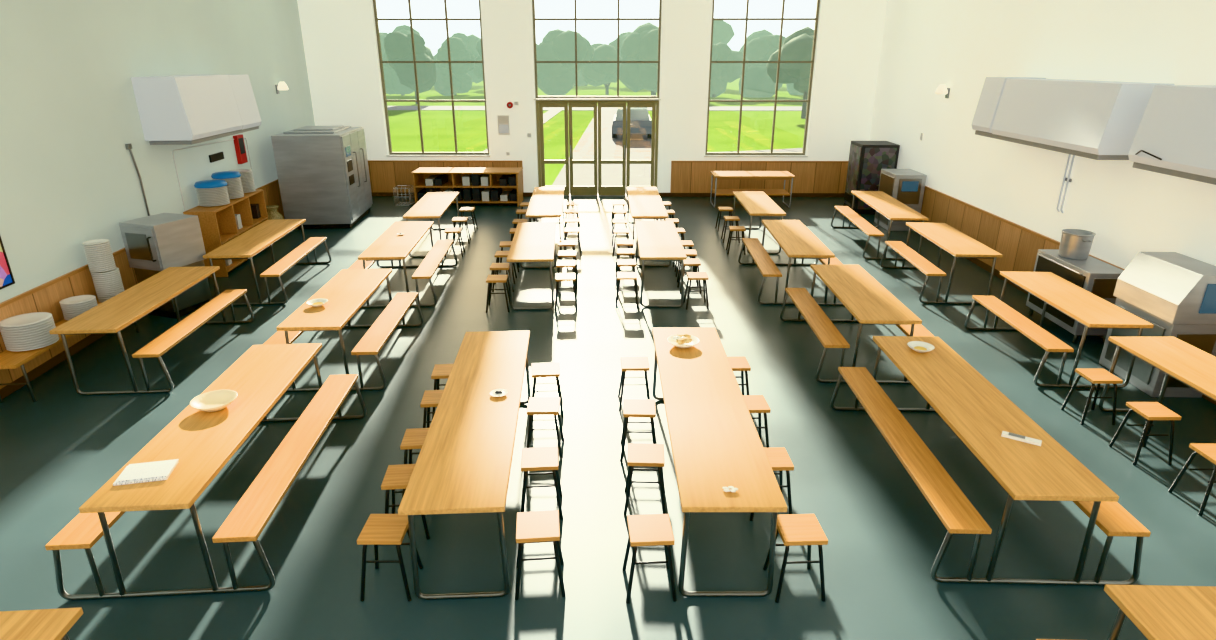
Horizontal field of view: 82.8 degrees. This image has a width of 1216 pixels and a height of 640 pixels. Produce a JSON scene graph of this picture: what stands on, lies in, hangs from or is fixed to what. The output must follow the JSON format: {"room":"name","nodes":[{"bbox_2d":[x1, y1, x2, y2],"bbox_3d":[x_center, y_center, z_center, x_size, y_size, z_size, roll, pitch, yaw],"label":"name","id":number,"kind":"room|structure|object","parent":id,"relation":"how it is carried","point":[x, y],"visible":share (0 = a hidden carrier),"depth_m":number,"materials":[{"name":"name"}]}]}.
{"room":"school cafeteria","nodes":[
{"label":"school cafeteria","id":0,"kind":"room"},
{"bbox_2d":[0,0,314,302],"bbox_3d":[-6.487,-4.026,7.142,0.300,9.060,19.623,-2,21,-5],"label":"wall","id":1,"kind":"structure","parent":0,"point":[69,113],"depth_m":8.86,"materials":[{"name":"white paint"}]},
{"bbox_2d":[0,236,14,289],"bbox_3d":[-6.182,-0.508,6.784,0.021,0.540,0.740,-2,21,-5],"label":"poster","id":2,"kind":"object","parent":1,"relation":"attached to","point":[6,276],"visible":1,"depth_m":7.09,"materials":[{"name":"multicoloured paper"}]},
{"bbox_2d":[0,179,284,398],"bbox_3d":[-6.321,-0.264,8.565,0.038,0.895,19.023,-2,21,-5],"label":"wainscoting","id":3,"kind":"structure","parent":1,"relation":"attached to","point":[46,297],"depth_m":7.81,"materials":[{"name":"brown wood"}]},
{"bbox_2d":[125,134,253,215],"bbox_3d":[-6.605,-2.449,11.275,0.076,1.250,3.908,-2,21,-5],"label":"pipes","id":4,"kind":"object","parent":1,"relation":"attached to","point":[239,144],"visible":0.84,"depth_m":11.82,"materials":[{"name":"silver metal"}]},
{"bbox_2d":[131,74,261,144],"bbox_3d":[-6.300,-3.350,10.803,0.660,0.910,2.600,-2,21,-5],"label":"range hood","id":5,"kind":"object","parent":1,"relation":"attached to","point":[172,109],"visible":1,"depth_m":9.86,"materials":[{"name":"grey paint"}]},
{"bbox_2d":[297,0,886,192],"bbox_3d":[-0.390,-7.376,16.103,14.242,9.060,0.302,0,21,1],"label":"wall","id":6,"kind":"structure","parent":0,"point":[339,37],"depth_m":16.52,"materials":[{"name":"beige paint"}]},
{"bbox_2d":[373,0,489,156],"bbox_3d":[-4.225,-6.635,16.338,2.590,5.407,0.236,0,21,1],"label":"window","id":7,"kind":"structure","parent":6,"relation":"in","point":[456,153],"depth_m":16.77,"materials":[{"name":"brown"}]},
{"bbox_2d":[497,115,509,134],"bbox_3d":[-2.561,-4.781,16.928,0.280,0.460,0.016,0,21,1],"label":"sign holder","id":8,"kind":"object","parent":6,"relation":"attached to","point":[503,120],"visible":1,"depth_m":16.92,"materials":[{"name":"white plastic"}]},
{"bbox_2d":[532,0,661,99],"bbox_3d":[-0.260,-7.251,16.066,3.080,4.061,0.235,0,21,1],"label":"window","id":9,"kind":"structure","parent":6,"relation":"in","point":[533,1],"depth_m":16.51,"materials":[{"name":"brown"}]},
{"bbox_2d":[536,98,658,195],"bbox_3d":[-0.259,-4.297,17.253,3.012,2.365,0.260,0,21,1],"label":"door frame","id":10,"kind":"structure","parent":6,"relation":"attached to","point":[597,189],"depth_m":17.20,"materials":[{"name":"beige metal"}]},
{"bbox_2d":[368,160,847,196],"bbox_3d":[-0.392,-3.550,17.355,13.572,0.895,0.044,0,21,0],"label":"wainscoting","id":11,"kind":"structure","parent":6,"relation":"attached to","point":[688,178],"depth_m":17.31,"materials":[{"name":"brown wood"}]},
{"bbox_2d":[704,0,819,156],"bbox_3d":[3.670,-6.607,16.264,2.560,5.407,0.235,0,21,1],"label":"window","id":12,"kind":"structure","parent":6,"relation":"in","point":[782,18],"depth_m":16.69,"materials":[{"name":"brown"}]},
{"bbox_2d":[0,196,1215,639],"bbox_3d":[-0.639,0.198,8.694,13.640,0.060,19.110,1,21,1],"label":"floor","id":13,"kind":"structure","parent":0,"point":[58,449],"depth_m":5.70,"materials":[{"name":"plastic"}]},
{"bbox_2d":[0,607,82,639],"bbox_3d":[-2.752,2.138,2.348,1.329,0.750,2.300,-1,21,-4],"label":"table","id":14,"kind":"object","parent":13,"relation":"on","point":[41,624],"visible":1,"depth_m":3.22,"materials":[{"name":"brown wood"}]},
{"bbox_2d":[0,239,138,402],"bbox_3d":[-6.008,-0.069,7.614,0.440,1.196,2.150,-2,21,-5],"label":"stacked dishes","id":15,"kind":"object","parent":13,"relation":"on","point":[27,336],"visible":0.89,"depth_m":7.19,"materials":[{"name":"white ceramic"}]},
{"bbox_2d":[49,266,253,394],"bbox_3d":[-5.034,0.053,7.924,0.974,0.750,2.240,-1,21,-4],"label":"table","id":16,"kind":"object","parent":13,"relation":"on","point":[122,310],"visible":1,"depth_m":7.44,"materials":[{"name":"brown wood"}]},
{"bbox_2d":[119,213,211,318],"bbox_3d":[-5.904,-0.720,9.250,0.600,1.270,0.731,7,22,17],"label":"oven","id":17,"kind":"object","parent":13,"relation":"on","point":[153,244],"visible":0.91,"depth_m":9.03,"materials":[{"name":"grey"}]},
{"bbox_2d":[45,343,366,599],"bbox_3d":[-2.885,1.010,5.365,1.329,0.750,2.500,-1,21,-4],"label":"table","id":18,"kind":"object","parent":13,"relation":"on","point":[203,442],"visible":0.98,"depth_m":4.69,"materials":[{"name":"brown wood"}]},
{"bbox_2d":[113,459,178,485],"bbox_3d":[-2.924,0.964,4.376,0.305,0.026,0.210,-4,21,-12],"label":"folded newspaper","id":19,"kind":"object","parent":18,"relation":"on","point":[156,470],"visible":1,"depth_m":4.35,"materials":[{"name":"white paper"}]},
{"bbox_2d":[190,389,237,411],"bbox_3d":[-2.963,0.629,5.203,0.320,0.075,0.320,1,21,1],"label":"bowl","id":20,"kind":"object","parent":18,"relation":"on","point":[217,400],"visible":1,"depth_m":5.25,"materials":[{"name":"beige ceramic"}]},
{"bbox_2d":[183,169,272,276],"bbox_3d":[-6.361,-1.722,11.620,0.474,1.487,2.000,-2,21,-5],"label":"shelf unit","id":21,"kind":"object","parent":13,"relation":"on","point":[230,204],"visible":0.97,"depth_m":11.28,"materials":[{"name":"brown wood"}]},
{"bbox_2d":[203,219,330,305],"bbox_3d":[-5.077,-0.928,10.548,0.974,0.750,2.300,-2,21,-4],"label":"table","id":22,"kind":"object","parent":13,"relation":"on","point":[253,241],"visible":0.89,"depth_m":10.11,"materials":[{"name":"brown wood"}]},
{"bbox_2d":[266,205,284,237],"bbox_3d":[-6.474,-1.901,13.365,0.400,0.600,0.390,1,21,1],"label":"burlap sack","id":23,"kind":"object","parent":13,"relation":"on","point":[272,213],"visible":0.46,"depth_m":13.22,"materials":[{"name":"beige fabric"}]},
{"bbox_2d":[271,126,372,229],"bbox_3d":[-5.929,-3.073,14.615,1.397,1.920,1.850,-2,21,-5],"label":"fridge","id":24,"kind":"object","parent":13,"relation":"on","point":[323,171],"visible":0.96,"depth_m":13.83,"materials":[{"name":"grey metal"}]},
{"bbox_2d":[263,269,423,391],"bbox_3d":[-3.001,0.064,7.897,1.329,0.750,2.040,-1,21,-2],"label":"table","id":25,"kind":"object","parent":13,"relation":"on","point":[347,291],"visible":0.84,"depth_m":7.47,"materials":[{"name":"brown wood"}]},
{"bbox_2d":[357,514,422,601],"bbox_3d":[-1.409,1.517,4.439,0.324,0.452,0.324,0,21,0],"label":"stool","id":26,"kind":"object","parent":13,"relation":"on","point":[379,529],"visible":0.96,"depth_m":4.34,"materials":[{"name":"brown wood"}]},
{"bbox_2d":[348,221,457,307],"bbox_3d":[-3.108,-0.879,10.418,1.329,0.750,2.200,-1,21,-3],"label":"table","id":27,"kind":"object","parent":13,"relation":"on","point":[391,246],"visible":0.88,"depth_m":10.01,"materials":[{"name":"brown wood"}]},
{"bbox_2d":[393,185,413,205],"bbox_3d":[-4.872,-2.970,16.464,0.372,0.422,0.372,0,21,1],"label":"wire basket","id":28,"kind":"object","parent":13,"relation":"on","point":[395,188],"visible":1,"depth_m":16.47,"materials":[{"name":"silver metal"}]},
{"bbox_2d":[381,464,429,538],"bbox_3d":[-1.452,1.310,4.992,0.324,0.452,0.324,-2,21,-5],"label":"stool","id":29,"kind":"object","parent":13,"relation":"on","point":[396,476],"visible":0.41,"depth_m":4.89,"materials":[{"name":"brown wood"}]},
{"bbox_2d":[400,428,428,497],"bbox_3d":[-1.467,1.125,5.489,0.324,0.452,0.324,-2,21,-5],"label":"stool","id":30,"kind":"object","parent":13,"relation":"on","point":[414,438],"visible":0.37,"depth_m":5.38,"materials":[{"name":"brown wood"}]},
{"bbox_2d":[403,192,459,257],"bbox_3d":[-3.240,-1.819,12.931,0.620,0.750,2.320,-1,21,-3],"label":"table","id":31,"kind":"object","parent":13,"relation":"on","point":[432,205],"visible":0.88,"depth_m":12.49,"materials":[{"name":"brown wood"}]},
{"bbox_2d":[420,390,443,427],"bbox_3d":[-1.490,0.883,6.135,0.324,0.452,0.324,-2,21,-5],"label":"stool","id":32,"kind":"object","parent":13,"relation":"on","point":[431,398],"visible":0.44,"depth_m":6.02,"materials":[{"name":"brown wood"}]},
{"bbox_2d":[431,364,452,418],"bbox_3d":[-1.534,0.684,6.667,0.324,0.452,0.324,-2,21,-5],"label":"stool","id":33,"kind":"object","parent":13,"relation":"on","point":[440,371],"visible":0.34,"depth_m":6.56,"materials":[{"name":"brown wood"}]},
{"bbox_2d":[444,228,464,256],"bbox_3d":[-2.715,-1.372,12.167,0.324,0.452,0.324,-2,21,-4],"label":"stool","id":34,"kind":"object","parent":13,"relation":"on","point":[447,231],"visible":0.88,"depth_m":12.09,"materials":[{"name":"brown wood"}]},
{"bbox_2d":[398,331,530,599],"bbox_3d":[-0.994,0.957,5.506,0.620,0.750,2.850,-1,21,-3],"label":"table","id":35,"kind":"object","parent":13,"relation":"on","point":[464,461],"visible":0.98,"depth_m":4.74,"materials":[{"name":"brown wood"}]},
{"bbox_2d":[411,167,522,206],"bbox_3d":[-3.325,-3.196,16.544,2.510,0.800,0.820,0,21,1],"label":"shelf","id":36,"kind":"object","parent":13,"relation":"on","point":[473,184],"visible":0.92,"depth_m":16.29,"materials":[{"name":"brown wood"}]},
{"bbox_2d":[486,275,509,312],"bbox_3d":[-1.511,-0.368,9.481,0.324,0.452,0.324,-1,21,-2],"label":"stool","id":37,"kind":"object","parent":13,"relation":"on","point":[490,279],"visible":0.94,"depth_m":9.38,"materials":[{"name":"brown wood"}]},
{"bbox_2d":[490,263,513,293],"bbox_3d":[-1.556,-0.578,10.043,0.324,0.452,0.324,0,21,-1],"label":"stool","id":38,"kind":"object","parent":13,"relation":"on","point":[494,266],"visible":0.64,"depth_m":9.93,"materials":[{"name":"brown wood"}]},
{"bbox_2d":[494,251,516,283],"bbox_3d":[-1.593,-0.819,10.687,0.324,0.452,0.324,-1,21,-1],"label":"stool","id":39,"kind":"object","parent":13,"relation":"on","point":[498,254],"visible":0.47,"depth_m":10.59,"materials":[{"name":"brown wood"}]},
{"bbox_2d":[507,222,555,309],"bbox_3d":[-1.097,-0.850,10.339,0.620,0.750,2.240,-1,21,-3],"label":"table","id":40,"kind":"object","parent":13,"relation":"on","point":[533,242],"visible":0.99,"depth_m":9.78,"materials":[{"name":"brown wood"}]},
{"bbox_2d":[515,510,565,599],"bbox_3d":[-0.446,1.509,4.462,0.324,0.452,0.324,-2,21,-5],"label":"stool","id":41,"kind":"object","parent":13,"relation":"on","point":[540,526],"visible":1,"depth_m":4.36,"materials":[{"name":"brown wood"}]},
{"bbox_2d":[521,447,562,519],"bbox_3d":[-0.506,1.230,5.208,0.324,0.452,0.324,-2,21,-4],"label":"stool","id":42,"kind":"object","parent":13,"relation":"on","point":[533,459],"visible":0.98,"depth_m":5.11,"materials":[{"name":"brown wood"}]},
{"bbox_2d":[525,187,563,255],"bbox_3d":[-1.164,-1.938,13.250,0.620,0.750,2.820,-1,21,-2],"label":"table","id":43,"kind":"object","parent":13,"relation":"on","point":[545,202],"visible":0.82,"depth_m":12.76,"materials":[{"name":"brown wood"}]},
{"bbox_2d":[526,397,564,458],"bbox_3d":[-0.551,0.934,5.998,0.324,0.452,0.324,0,21,-1],"label":"stool","id":44,"kind":"object","parent":13,"relation":"on","point":[536,405],"visible":0.97,"depth_m":5.90,"materials":[{"name":"brown wood"}]},
{"bbox_2d":[531,362,563,416],"bbox_3d":[-0.596,0.676,6.689,0.324,0.452,0.324,-2,21,-5],"label":"stool","id":45,"kind":"object","parent":13,"relation":"on","point":[539,370],"visible":0.87,"depth_m":6.59,"materials":[{"name":"brown wood"}]},
{"bbox_2d":[554,273,577,310],"bbox_3d":[-0.583,-0.391,9.542,0.324,0.452,0.324,-1,21,-3],"label":"stool","id":46,"kind":"object","parent":13,"relation":"on","point":[559,276],"visible":1,"depth_m":9.44,"materials":[{"name":"brown wood"}]},
{"bbox_2d":[555,260,577,294],"bbox_3d":[-0.611,-0.625,10.169,0.324,0.452,0.324,0,21,0],"label":"stool","id":47,"kind":"object","parent":13,"relation":"on","point":[560,263],"visible":0.59,"depth_m":10.06,"materials":[{"name":"brown wood"}]},
{"bbox_2d":[615,259,637,293],"bbox_3d":[0.272,-0.643,10.218,0.324,0.452,0.324,-1,21,-2],"label":"stool","id":48,"kind":"object","parent":13,"relation":"on","point":[620,262],"visible":0.59,"depth_m":10.10,"materials":[{"name":"brown wood"}]},
{"bbox_2d":[615,272,638,308],"bbox_3d":[0.261,-0.410,9.594,0.324,0.452,0.324,0,21,0],"label":"stool","id":49,"kind":"object","parent":13,"relation":"on","point":[620,275],"visible":1,"depth_m":9.49,"materials":[{"name":"brown wood"}]},
{"bbox_2d":[618,357,649,410],"bbox_3d":[0.262,0.626,6.822,0.324,0.452,0.324,0,21,-1],"label":"stool","id":50,"kind":"object","parent":13,"relation":"on","point":[627,363],"visible":0.95,"depth_m":6.72,"materials":[{"name":"brown wood"}]},
{"bbox_2d":[620,399,656,461],"bbox_3d":[0.268,0.949,5.958,0.324,0.452,0.324,1,21,2],"label":"stool","id":51,"kind":"object","parent":13,"relation":"on","point":[632,407],"visible":0.9,"depth_m":5.85,"materials":[{"name":"brown wood"}]},
{"bbox_2d":[623,443,665,514],"bbox_3d":[0.285,1.210,5.261,0.324,0.452,0.324,1,21,3],"label":"stool","id":52,"kind":"object","parent":13,"relation":"on","point":[652,455],"visible":0.95,"depth_m":5.16,"materials":[{"name":"brown wood"}]},
{"bbox_2d":[627,187,667,256],"bbox_3d":[0.707,-1.924,13.212,0.620,0.750,2.900,0,21,0],"label":"table","id":53,"kind":"object","parent":13,"relation":"on","point":[644,202],"visible":0.72,"depth_m":12.67,"materials":[{"name":"brown wood"}]},
{"bbox_2d":[622,514,676,603],"bbox_3d":[0.266,1.521,4.430,0.324,0.452,0.324,-1,21,-3],"label":"stool","id":54,"kind":"object","parent":13,"relation":"on","point":[644,530],"visible":1,"depth_m":4.33,"materials":[{"name":"brown wood"}]},
{"bbox_2d":[635,221,686,306],"bbox_3d":[0.751,-0.886,10.436,0.620,0.750,2.240,0,21,0],"label":"table","id":55,"kind":"object","parent":13,"relation":"on","point":[656,240],"visible":1,"depth_m":9.89,"materials":[{"name":"brown wood"}]},
{"bbox_2d":[677,259,701,293],"bbox_3d":[1.216,-0.654,10.246,0.324,0.452,0.324,-1,21,-1],"label":"stool","id":56,"kind":"object","parent":13,"relation":"on","point":[689,262],"visible":0.49,"depth_m":10.16,"materials":[{"name":"brown wood"}]},
{"bbox_2d":[683,272,708,309],"bbox_3d":[1.232,-0.408,9.590,0.324,0.452,0.324,0,21,-1],"label":"stool","id":57,"kind":"object","parent":13,"relation":"on","point":[691,276],"visible":1,"depth_m":9.49,"materials":[{"name":"brown wood"}]},
{"bbox_2d":[652,328,787,596],"bbox_3d":[0.746,0.938,5.558,0.620,0.750,2.930,0,21,0],"label":"table","id":58,"kind":"object","parent":13,"relation":"on","point":[716,444],"visible":0.99,"depth_m":4.78,"materials":[{"name":"brown wood"}]},
{"bbox_2d":[667,334,699,348],"bbox_3d":[0.691,0.190,6.337,0.300,0.104,0.300,1,21,1],"label":"plate","id":59,"kind":"object","parent":58,"relation":"on","point":[683,341],"visible":1,"depth_m":6.32,"materials":[{"name":"white ceramic"}]},
{"bbox_2d":[726,226,745,254],"bbox_3d":[2.293,-1.426,12.312,0.324,0.452,0.324,2,21,4],"label":"stool","id":60,"kind":"object","parent":13,"relation":"on","point":[732,228],"visible":0.92,"depth_m":12.22,"materials":[{"name":"brown wood"}]},
{"bbox_2d":[727,357,750,395],"bbox_3d":[1.233,0.625,6.825,0.324,0.452,0.324,0,21,-1],"label":"stool","id":61,"kind":"object","parent":13,"relation":"on","point":[741,364],"visible":0.41,"depth_m":6.72,"materials":[{"name":"brown wood"}]},
{"bbox_2d":[710,171,794,207],"bbox_3d":[3.373,-3.086,16.321,1.850,0.750,0.780,0,21,1],"label":"console table","id":62,"kind":"object","parent":13,"relation":"on","point":[719,175],"visible":1,"depth_m":16.08,"materials":[{"name":"brown wood"}]},
{"bbox_2d":[743,395,769,447],"bbox_3d":[1.234,0.923,6.029,0.324,0.452,0.324,-1,21,-2],"label":"stool","id":63,"kind":"object","parent":13,"relation":"on","point":[758,404],"visible":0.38,"depth_m":5.93,"materials":[{"name":"brown wood"}]},
{"bbox_2d":[732,191,785,253],"bbox_3d":[2.797,-1.866,13.059,0.620,0.750,2.160,1,21,2],"label":"table","id":64,"kind":"object","parent":13,"relation":"on","point":[757,204],"visible":0.84,"depth_m":12.62,"materials":[{"name":"brown wood"}]},
{"bbox_2d":[750,448,793,520],"bbox_3d":[1.214,1.230,5.207,0.324,0.452,0.324,0,21,-1],"label":"stool","id":65,"kind":"object","parent":13,"relation":"on","point":[779,459],"visible":0.44,"depth_m":5.11,"materials":[{"name":"brown wood"}]},
{"bbox_2d":[738,220,842,304],"bbox_3d":[2.812,-0.920,10.529,1.329,0.750,2.230,1,21,2],"label":"table","id":66,"kind":"object","parent":13,"relation":"on","point":[796,240],"visible":0.85,"depth_m":10.11,"materials":[{"name":"brown wood"}]},
{"bbox_2d":[763,514,827,602],"bbox_3d":[1.212,1.520,4.433,0.324,0.452,0.324,-1,21,-2],"label":"stool","id":67,"kind":"object","parent":13,"relation":"on","point":[793,529],"visible":0.94,"depth_m":4.33,"materials":[{"name":"brown wood"}]},
{"bbox_2d":[780,264,934,383],"bbox_3d":[2.898,-0.005,8.079,1.329,0.750,2.060,1,21,2],"label":"table","id":68,"kind":"object","parent":13,"relation":"on","point":[866,299],"visible":0.83,"depth_m":7.66,"materials":[{"name":"brown wood"}]},
{"bbox_2d":[843,141,899,214],"bbox_3d":[5.911,-3.220,15.580,0.830,1.520,0.862,1,21,2],"label":"vending machine","id":69,"kind":"object","parent":13,"relation":"on","point":[866,161],"visible":0.7,"depth_m":15.18,"materials":[{"name":"grey metal"}]},
{"bbox_2d":[831,191,928,259],"bbox_3d":[4.977,-1.815,12.922,0.974,0.750,2.600,1,21,4],"label":"table","id":70,"kind":"object","parent":13,"relation":"on","point":[888,206],"visible":0.92,"depth_m":12.47,"materials":[{"name":"brown wood"}]},
{"bbox_2d":[874,169,926,230],"bbox_3d":[5.971,-2.470,14.146,0.612,1.120,0.870,1,21,2],"label":"dispenser","id":71,"kind":"object","parent":13,"relation":"on","point":[907,186],"visible":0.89,"depth_m":13.74,"materials":[{"name":"grey"}]},
{"bbox_2d":[880,222,1002,303],"bbox_3d":[4.932,-0.891,10.450,0.974,0.750,1.990,1,21,3],"label":"table","id":72,"kind":"object","parent":13,"relation":"on","point":[958,244],"visible":0.92,"depth_m":10.05,"materials":[{"name":"brown wood"}]},
{"bbox_2d":[830,336,1150,585],"bbox_3d":[2.805,0.958,5.504,1.329,0.750,2.590,1,21,1],"label":"table","id":73,"kind":"object","parent":13,"relation":"on","point":[978,413],"visible":0.98,"depth_m":4.77,"materials":[{"name":"brown wood"}]},
{"bbox_2d":[907,341,934,352],"bbox_3d":[2.824,0.256,6.236,0.230,0.050,0.230,1,21,1],"label":"plate","id":74,"kind":"object","parent":73,"relation":"on","point":[918,346],"visible":1,"depth_m":6.26,"materials":[{"name":"white ceramic"}]},
{"bbox_2d":[1001,431,1041,445],"bbox_3d":[2.858,0.817,4.770,0.240,0.026,0.055,13,24,32],"label":"remote control","id":75,"kind":"object","parent":73,"relation":"on","point":[1005,434],"visible":1,"depth_m":4.75,"materials":[{"name":"white plastic"}]},
{"bbox_2d":[965,271,1153,387],"bbox_3d":[4.989,0.069,7.883,0.974,0.750,1.850,1,21,2],"label":"table","id":76,"kind":"object","parent":13,"relation":"on","point":[1092,311],"visible":1,"depth_m":7.52,"materials":[{"name":"brown wood"}]},
{"bbox_2d":[1026,229,1123,343],"bbox_3d":[5.832,-0.462,8.630,0.530,1.220,1.112,1,21,2],"label":"oven","id":77,"kind":"object","parent":13,"relation":"on","point":[1072,262],"visible":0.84,"depth_m":8.47,"materials":[{"name":"grey metal"}]},
{"bbox_2d":[1061,369,1122,424],"bbox_3d":[4.613,0.723,6.563,0.324,0.452,0.324,0,21,0],"label":"stool","id":78,"kind":"object","parent":13,"relation":"on","point":[1094,376],"visible":1,"depth_m":6.47,"materials":[{"name":"brown wood"}]},
{"bbox_2d":[1036,584,1215,639],"bbox_3d":[2.768,2.097,2.458,1.329,0.750,2.400,1,21,1],"label":"table","id":79,"kind":"object","parent":13,"relation":"on","point":[1160,612],"visible":1,"depth_m":3.31,"materials":[{"name":"brown wood"}]},
{"bbox_2d":[1109,402,1181,464],"bbox_3d":[4.613,0.966,5.913,0.324,0.452,0.324,0,21,0],"label":"stool","id":80,"kind":"object","parent":13,"relation":"on","point":[1150,411],"visible":1,"depth_m":5.82,"materials":[{"name":"brown wood"}]},
{"bbox_2d":[1099,252,1215,397],"bbox_3d":[5.786,0.035,7.189,0.530,1.300,0.902,1,21,2],"label":"machine","id":81,"kind":"object","parent":13,"relation":"on","point":[1174,292],"visible":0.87,"depth_m":6.98,"materials":[{"name":"grey metal"}]},
{"bbox_2d":[1099,337,1215,411],"bbox_3d":[5.083,0.946,5.536,0.620,0.750,2.500,0,21,0],"label":"table","id":82,"kind":"object","parent":13,"relation":"on","point":[1194,367],"visible":0.8,"depth_m":6.15,"materials":[{"name":"brown wood"}]},
{"bbox_2d":[1168,444,1215,515],"bbox_3d":[4.613,1.209,5.264,0.324,0.452,0.324,0,21,0],"label":"stool","id":83,"kind":"object","parent":13,"relation":"on","point":[1207,451],"visible":1,"depth_m":5.23,"materials":[{"name":"brown wood"}]},
{"bbox_2d":[869,0,1215,268],"bbox_3d":[6.287,-3.954,6.948,0.300,9.060,19.710,1,21,2],"label":"wall","id":84,"kind":"structure","parent":0,"point":[927,44],"depth_m":9.80,"materials":[{"name":"beige paint"}]},
{"bbox_2d":[1056,154,1074,212],"bbox_3d":[6.165,-1.880,9.265,0.054,0.888,0.150,1,21,2],"label":"pipes","id":85,"kind":"object","parent":84,"relation":"attached to","point":[1068,179],"visible":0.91,"depth_m":9.27,"materials":[{"name":"white metal"}]},
{"bbox_2d":[919,186,1215,404],"bbox_3d":[6.120,-0.188,8.361,0.048,0.895,19.110,1,21,2],"label":"wainscoting","id":86,"kind":"structure","parent":84,"relation":"attached to","point":[1019,245],"depth_m":11.11,"materials":[{"name":"brown wood"}]},
{"bbox_2d":[971,77,1215,184],"bbox_3d":[5.782,-2.147,7.527,0.705,0.830,6.300,1,21,2],"label":"range hood","id":87,"kind":"object","parent":84,"relation":"attached to","point":[1163,128],"visible":1,"depth_m":7.69,"materials":[{"name":"grey paint"}]},
{"label":"outside","id":88,"kind":"structure","parent":0,"visible":0},
{"bbox_2d":[386,78,807,185],"bbox_3d":[4.423,-55.976,159.409,440.000,0.210,302.050,1,21,1],"label":"lawn","id":89,"kind":"structure","parent":88,"point":[437,125],"depth_m":38.79,"materials":[{"name":"green plant"}]},
{"bbox_2d":[382,52,413,94],"bbox_3d":[-21.470,-25.857,71.409,6.002,4.993,4.340,-9,22,-23],"label":"tree","id":90,"kind":"object","parent":89,"relation":"on","point":[393,85],"visible":0.3,"depth_m":70.03,"materials":[{"name":"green plant"}]},
{"bbox_2d":[379,25,419,56],"bbox_3d":[-28.895,-35.348,92.591,9.130,7.936,7.590,1,21,1],"label":"tree","id":91,"kind":"object","parent":89,"relation":"on","point":[405,29],"visible":0.14,"depth_m":90.14,"materials":[{"name":"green plant"}]},
{"bbox_2d":[384,32,436,103],"bbox_3d":[-16.138,-20.701,56.838,3.906,5.539,5.131,-5,21,-12],"label":"tree","id":92,"kind":"object","parent":89,"relation":"on","point":[397,45],"visible":0.87,"depth_m":54.80,"materials":[{"name":"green plant"}]},
{"bbox_2d":[433,37,475,95],"bbox_3d":[-16.121,-26.357,71.919,4.303,5.888,5.036,1,21,1],"label":"tree","id":93,"kind":"object","parent":89,"relation":"on","point":[461,80],"visible":0.91,"depth_m":70.79,"materials":[{"name":"green plant"}]},
{"bbox_2d":[433,32,482,82],"bbox_3d":[-21.545,-38.064,100.905,8.748,7.202,8.376,1,21,1],"label":"tree","id":94,"kind":"object","parent":89,"relation":"on","point":[470,41],"visible":0.14,"depth_m":97.64,"materials":[{"name":"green plant"}]},
{"bbox_2d":[472,40,482,78],"bbox_3d":[-11.857,-27.022,73.236,4.589,5.895,5.322,-12,24,-30],"label":"tree","id":95,"kind":"object","parent":89,"relation":"on","point":[478,69],"visible":0.05,"depth_m":72.59,"materials":[{"name":"green plant"}]},
{"bbox_2d":[536,29,593,95],"bbox_3d":[-4.975,-26.328,70.691,6.450,6.495,6.442,16,26,36],"label":"tree","id":96,"kind":"object","parent":89,"relation":"on","point":[554,79],"visible":0.9,"depth_m":68.86,"materials":[{"name":"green plant"}]},
{"bbox_2d":[387,106,806,196],"bbox_3d":[0.981,-10.056,36.235,180.000,0.029,39.050,1,21,1],"label":"path","id":97,"kind":"structure","parent":89,"relation":"on","point":[640,146],"depth_m":27.77,"materials":[{"name":"concrete"}]},
{"bbox_2d":[612,106,651,138],"bbox_3d":[1.127,-9.288,32.273,1.820,1.300,3.800,1,21,1],"label":"suv","id":98,"kind":"object","parent":97,"relation":"on","point":[640,120],"visible":0.91,"depth_m":30.54,"materials":[{"name":"blue paint"}]},
{"bbox_2d":[581,44,622,94],"bbox_3d":[-0.558,-26.646,73.399,4.683,5.078,5.167,1,21,1],"label":"tree","id":99,"kind":"object","parent":89,"relation":"on","point":[594,74],"visible":0.86,"depth_m":71.80,"materials":[{"name":"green plant"}]},
{"bbox_2d":[609,31,631,56],"bbox_3d":[3.700,-36.267,96.052,7.434,7.234,8.170,1,21,1],"label":"tree","id":100,"kind":"object","parent":89,"relation":"on","point":[622,36],"visible":0.05,"depth_m":93.35,"materials":[{"name":"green plant"}]},
{"bbox_2d":[619,22,658,95],"bbox_3d":[4.594,-26.000,68.865,7.192,7.042,7.884,1,21,1],"label":"tree","id":101,"kind":"object","parent":89,"relation":"on","point":[641,44],"visible":0.56,"depth_m":67.73,"materials":[{"name":"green plant"}]},
{"bbox_2d":[713,20,734,43],"bbox_3d":[12.033,-35.553,92.941,8.962,8.905,8.455,1,21,1],"label":"tree","id":102,"kind":"object","parent":89,"relation":"on","point":[723,32],"visible":0.02,"depth_m":88.32,"materials":[{"name":"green plant"}]},
{"bbox_2d":[710,42,748,97],"bbox_3d":[10.960,-24.282,67.441,5.381,5.315,4.069,10,23,24],"label":"tree","id":103,"kind":"object","parent":89,"relation":"on","point":[721,73],"visible":0.64,"depth_m":66.13,"materials":[{"name":"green plant"}]},
{"bbox_2d":[739,29,773,58],"bbox_3d":[21.981,-36.974,97.435,7.375,7.591,7.787,1,21,1],"label":"tree","id":104,"kind":"object","parent":89,"relation":"on","point":[756,34],"visible":0.06,"depth_m":95.74,"materials":[{"name":"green plant"}]},
{"bbox_2d":[739,34,785,97],"bbox_3d":[15.643,-24.930,68.763,5.481,6.581,5.333,1,21,1],"label":"tree","id":105,"kind":"object","parent":89,"relation":"on","point":[757,83],"visible":0.61,"depth_m":66.97,"materials":[{"name":"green plant"}]},
{"bbox_2d":[766,26,813,117],"bbox_3d":[12.115,-15.034,42.005,4.365,5.313,4.462,-3,21,-8],"label":"tree","id":106,"kind":"object","parent":89,"relation":"on","point":[797,46],"visible":0.56,"depth_m":40.65,"materials":[{"name":"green plant"}]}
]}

